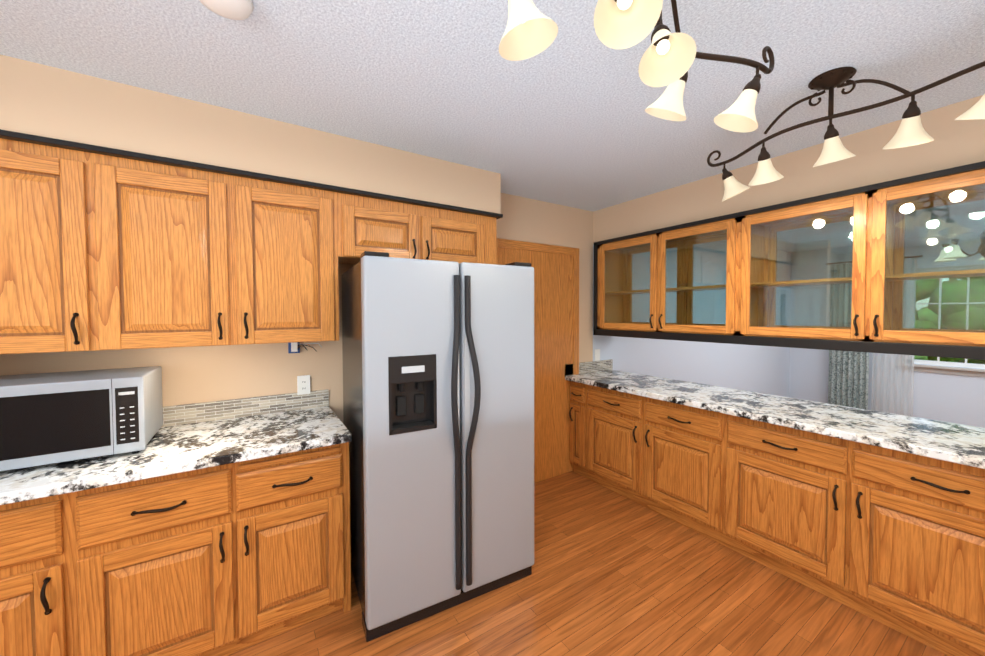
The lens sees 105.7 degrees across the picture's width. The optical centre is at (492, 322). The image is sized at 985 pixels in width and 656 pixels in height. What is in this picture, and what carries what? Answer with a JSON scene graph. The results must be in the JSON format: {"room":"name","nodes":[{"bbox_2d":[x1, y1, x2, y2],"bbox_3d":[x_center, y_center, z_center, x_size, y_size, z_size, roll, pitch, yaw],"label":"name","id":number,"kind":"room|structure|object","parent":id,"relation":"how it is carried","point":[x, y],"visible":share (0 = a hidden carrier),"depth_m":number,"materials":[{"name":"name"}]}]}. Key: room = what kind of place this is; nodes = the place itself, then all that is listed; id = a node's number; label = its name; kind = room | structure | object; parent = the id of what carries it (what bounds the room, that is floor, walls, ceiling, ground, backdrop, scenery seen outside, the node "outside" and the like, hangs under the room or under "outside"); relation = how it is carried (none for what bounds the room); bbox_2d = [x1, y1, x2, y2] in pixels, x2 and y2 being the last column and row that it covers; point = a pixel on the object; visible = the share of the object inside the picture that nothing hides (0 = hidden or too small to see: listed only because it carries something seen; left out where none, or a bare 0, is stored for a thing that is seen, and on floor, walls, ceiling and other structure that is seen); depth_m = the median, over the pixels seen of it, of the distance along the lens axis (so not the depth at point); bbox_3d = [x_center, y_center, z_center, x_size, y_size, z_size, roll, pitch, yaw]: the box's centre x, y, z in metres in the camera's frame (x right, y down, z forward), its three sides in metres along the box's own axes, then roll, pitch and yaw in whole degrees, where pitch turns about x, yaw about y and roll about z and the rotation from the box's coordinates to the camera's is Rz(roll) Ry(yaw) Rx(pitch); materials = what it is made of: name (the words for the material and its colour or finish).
{"room":"kitchen","nodes":[
{"label":"kitchen","id":0,"kind":"room"},
{"bbox_2d":[0,54,500,213],"bbox_3d":[-1.897,-0.877,1.601,4.425,0.285,0.345,-1,2,-33],"label":"wall","id":1,"kind":"structure","parent":0,"point":[37,99],"depth_m":1.76,"materials":[{"name":"beige"}]},
{"bbox_2d":[0,129,502,219],"bbox_3d":[-1.889,-0.724,1.603,4.437,0.023,0.357,-1,2,-33],"label":"trim","id":2,"kind":"structure","parent":1,"relation":"attached to","point":[34,139],"depth_m":1.76,"materials":[{"name":"black"}]},
{"bbox_2d":[0,193,791,422],"bbox_3d":[0.537,0.173,3.465,10.740,2.500,0.120,-1,2,-33],"label":"wall","id":3,"kind":"structure","parent":0,"point":[196,374],"depth_m":3.25,"materials":[{"name":"beige paint"}]},
{"bbox_2d":[0,138,95,353],"bbox_3d":[-1.992,-0.294,1.555,0.533,0.833,0.337,-1,2,-33],"label":"upper cabinet","id":4,"kind":"object","parent":3,"relation":"attached to","point":[48,239],"depth_m":1.49,"materials":[{"name":"brown wood"}]},
{"bbox_2d":[92,153,343,350],"bbox_3d":[-1.358,-0.307,1.961,0.973,0.833,0.337,-1,2,-33],"label":"upper cabinet","id":5,"kind":"object","parent":3,"relation":"attached to","point":[101,252],"depth_m":1.77,"materials":[{"name":"brown wood"}]},
{"bbox_2d":[297,375,309,394],"bbox_3d":[-1.159,0.385,2.291,0.072,0.116,0.008,-1,2,-33],"label":"electrical outlet plate","id":6,"kind":"object","parent":3,"relation":"attached to","point":[303,384],"visible":1,"depth_m":2.29,"materials":[{"name":"white plastic"}]},
{"bbox_2d":[288,342,321,352],"bbox_3d":[-1.142,0.145,2.278,0.182,0.080,0.062,-1,2,-33],"label":"electrical outlet box","id":7,"kind":"object","parent":3,"relation":"attached to","point":[293,347],"visible":0.83,"depth_m":2.24,"materials":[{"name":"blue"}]},
{"bbox_2d":[340,193,496,263],"bbox_3d":[-0.500,-0.562,2.506,1.067,0.358,0.337,-1,2,-33],"label":"upper cabinet","id":8,"kind":"object","parent":3,"relation":"attached to","point":[398,229],"depth_m":2.31,"materials":[{"name":"brown wood"}]},
{"bbox_2d":[497,238,578,482],"bbox_3d":[0.404,0.368,3.300,0.990,2.120,0.022,-1,2,-33],"label":"door","id":9,"kind":"structure","parent":3,"relation":"attached to","point":[556,309],"depth_m":3.39,"materials":[{"name":"brown wood"}]},
{"bbox_2d":[565,359,612,375],"bbox_3d":[0.951,0.439,3.658,0.665,0.104,0.012,-1,2,-33],"label":"trim","id":10,"kind":"structure","parent":3,"relation":"attached to","point":[594,366],"depth_m":3.68,"materials":[{"name":"tile"}]},
{"bbox_2d":[595,349,599,360],"bbox_3d":[1.042,0.326,3.702,0.072,0.116,0.008,-1,2,-33],"label":"electrical outlet plate","id":11,"kind":"object","parent":3,"relation":"attached to","point":[597,354],"visible":0.98,"depth_m":3.70,"materials":[{"name":"white plastic"}]},
{"bbox_2d":[0,0,984,251],"bbox_3d":[1.915,-1.075,1.277,10.900,0.100,5.400,-1,2,-33],"label":"ceiling","id":12,"kind":"structure","parent":0,"point":[564,118],"depth_m":1.53,"materials":[{"name":"white paint"}]},
{"bbox_2d":[199,0,253,19],"bbox_3d":[-0.827,-0.990,1.147,0.156,0.044,0.156,-1,2,-33],"label":"smoke detector","id":13,"kind":"object","parent":12,"relation":"attached to","point":[236,9],"visible":1,"depth_m":1.16,"materials":[{"name":"white plastic"}]},
{"bbox_2d":[499,0,774,132],"bbox_3d":[0.454,-0.819,1.026,1.089,0.388,0.354,-1,2,-33],"label":"ceiling light","id":14,"kind":"object","parent":12,"relation":"attached to","point":[667,58],"visible":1,"depth_m":0.97,"materials":[{"name":"grey metal"}]},
{"bbox_2d":[707,61,984,201],"bbox_3d":[1.466,-0.837,1.600,0.262,0.390,1.089,-1,2,-33],"label":"ceiling light","id":15,"kind":"object","parent":12,"relation":"attached to","point":[911,131],"visible":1,"depth_m":1.55,"materials":[{"name":"grey metal"}]},
{"bbox_2d":[935,230,984,261],"bbox_3d":[4.230,-0.808,3.184,0.592,0.550,0.613,-1,2,-33],"label":"dining chandelier","id":16,"kind":"object","parent":12,"relation":"hanging from","point":[982,249],"depth_m":3.19,"materials":[{"name":"grey metal"}]},
{"bbox_2d":[227,471,946,655],"bbox_3d":[1.925,1.524,1.345,10.900,0.100,5.400,-1,2,-33],"label":"floor","id":17,"kind":"structure","parent":0,"point":[615,573],"depth_m":1.89,"materials":[{"name":"brown wood"}]},
{"bbox_2d":[0,442,350,655],"bbox_3d":[-1.498,1.034,1.715,1.496,0.885,0.653,-1,2,-33],"label":"base cabinet","id":18,"kind":"object","parent":17,"relation":"on","point":[225,559],"visible":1,"depth_m":1.52,"materials":[{"name":"brown wood"}]},
{"bbox_2d":[0,406,351,504],"bbox_3d":[-1.497,0.572,1.700,1.500,0.040,0.665,-1,2,-33],"label":"countertop","id":19,"kind":"structure","parent":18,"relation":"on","point":[169,450],"depth_m":1.61,"materials":[{"name":"white stone"}]},
{"bbox_2d":[0,366,162,470],"bbox_3d":[-1.795,0.391,1.580,0.548,0.328,0.402,-1,2,-33],"label":"microwave","id":20,"kind":"object","parent":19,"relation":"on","point":[51,418],"visible":1,"depth_m":1.47,"materials":[{"name":"silver metal"}]},
{"bbox_2d":[161,389,328,426],"bbox_3d":[-1.500,0.499,1.698,1.500,0.104,0.667,-1,2,-33],"label":"backsplash","id":21,"kind":"structure","parent":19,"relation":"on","point":[173,415],"depth_m":2.12,"materials":[{"name":"tile"}]},
{"bbox_2d":[341,251,533,641],"bbox_3d":[-0.335,0.564,2.200,0.920,1.790,0.864,-1,2,-28],"label":"fridge","id":22,"kind":"object","parent":17,"relation":"on","point":[438,389],"visible":1,"depth_m":1.84,"materials":[{"name":"silver metal"}]},
{"bbox_2d":[569,381,984,655],"bbox_3d":[1.944,1.011,2.115,0.637,0.885,3.696,-1,2,-33],"label":"base cabinet","id":23,"kind":"object","parent":17,"relation":"on","point":[893,539],"visible":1,"depth_m":1.97,"materials":[{"name":"brown wood"}]},
{"bbox_2d":[565,370,984,468],"bbox_3d":[1.955,0.549,2.095,0.665,0.040,3.728,-1,2,-33],"label":"countertop","id":24,"kind":"structure","parent":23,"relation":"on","point":[953,442],"depth_m":2.10,"materials":[{"name":"white stone"}]},
{"bbox_2d":[593,95,984,243],"bbox_3d":[2.307,-0.884,1.877,0.300,0.315,4.420,-1,2,-33],"label":"wall","id":25,"kind":"structure","parent":0,"point":[955,143],"depth_m":2.21,"materials":[{"name":"beige"}]},
{"bbox_2d":[593,228,664,339],"bbox_3d":[1.344,-0.317,3.388,0.411,0.890,0.736,-1,2,-33],"label":"upper cabinet","id":26,"kind":"object","parent":25,"relation":"hanging from","point":[613,290],"depth_m":3.38,"materials":[{"name":"brown wood"}]},
{"bbox_2d":[665,211,744,344],"bbox_3d":[1.660,-0.305,2.895,0.411,0.890,0.698,-1,2,-33],"label":"upper cabinet","id":27,"kind":"object","parent":25,"relation":"hanging from","point":[683,238],"depth_m":2.75,"materials":[{"name":"brown wood"}]},
{"bbox_2d":[745,181,888,353],"bbox_3d":[2.008,-0.293,2.353,0.411,0.890,0.732,-1,2,-33],"label":"upper cabinet","id":28,"kind":"object","parent":25,"relation":"hanging from","point":[876,214],"depth_m":2.21,"materials":[{"name":"brown wood"}]},
{"bbox_2d":[885,161,984,359],"bbox_3d":[2.335,-0.280,1.844,0.411,0.890,0.728,-1,2,-33],"label":"upper cabinet","id":29,"kind":"object","parent":25,"relation":"hanging from","point":[964,184],"depth_m":1.86,"materials":[{"name":"brown wood"}]},
{"bbox_2d":[789,231,984,427],"bbox_3d":[6.389,0.134,4.177,0.120,2.500,5.000,-1,2,-33],"label":"wall","id":30,"kind":"structure","parent":0,"point":[956,399],"depth_m":5.05,"materials":[{"name":"white paint"}]},
{"bbox_2d":[826,261,868,409],"bbox_3d":[5.270,0.212,5.517,0.060,2.222,0.540,-1,2,-33],"label":"patterned curtain","id":31,"kind":"object","parent":30,"relation":"hanging from","point":[848,378],"visible":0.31,"depth_m":5.55,"materials":[{"name":"grey fabric"}]},
{"bbox_2d":[871,255,922,416],"bbox_3d":[5.538,0.221,5.154,0.040,2.222,0.500,-1,2,-33],"label":"sheer curtain","id":32,"kind":"object","parent":30,"relation":"hanging from","point":[892,383],"visible":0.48,"depth_m":5.13,"materials":[{"name":"grey fabric"}]},
{"bbox_2d":[914,264,984,376],"bbox_3d":[6.132,-0.018,4.490,0.150,1.390,1.710,-1,2,-33],"label":"window","id":33,"kind":"structure","parent":30,"relation":"in","point":[956,369],"depth_m":4.82,"materials":[{"name":"white paint"}]},
{"label":"outside","id":34,"kind":"structure","parent":0,"visible":0},
{"bbox_3d":[15.796,1.410,9.650,21.580,0.100,22.000,-1,2,-33],"label":"ground","id":35,"kind":"structure","parent":34,"visible":0},
{"bbox_2d":[914,299,941,360],"bbox_3d":[7.452,0.395,7.416,1.555,2.202,2.014,-1,2,-33],"label":"bush","id":36,"kind":"object","parent":35,"relation":"on","point":[925,357],"depth_m":6.74,"materials":[{"name":"green plant"}]},
{"bbox_2d":[916,276,984,361],"bbox_3d":[10.952,-0.859,8.882,1.531,4.608,2.024,-1,2,-33],"label":"bush","id":37,"kind":"object","parent":35,"relation":"on","point":[945,359],"depth_m":8.93,"materials":[{"name":"green plant"}]},
{"bbox_2d":[927,279,984,363],"bbox_3d":[8.914,0.390,6.474,1.665,2.297,1.818,-1,2,-33],"label":"bush","id":38,"kind":"object","parent":35,"relation":"on","point":[975,361],"depth_m":6.44,"materials":[{"name":"green plant"}]}
]}

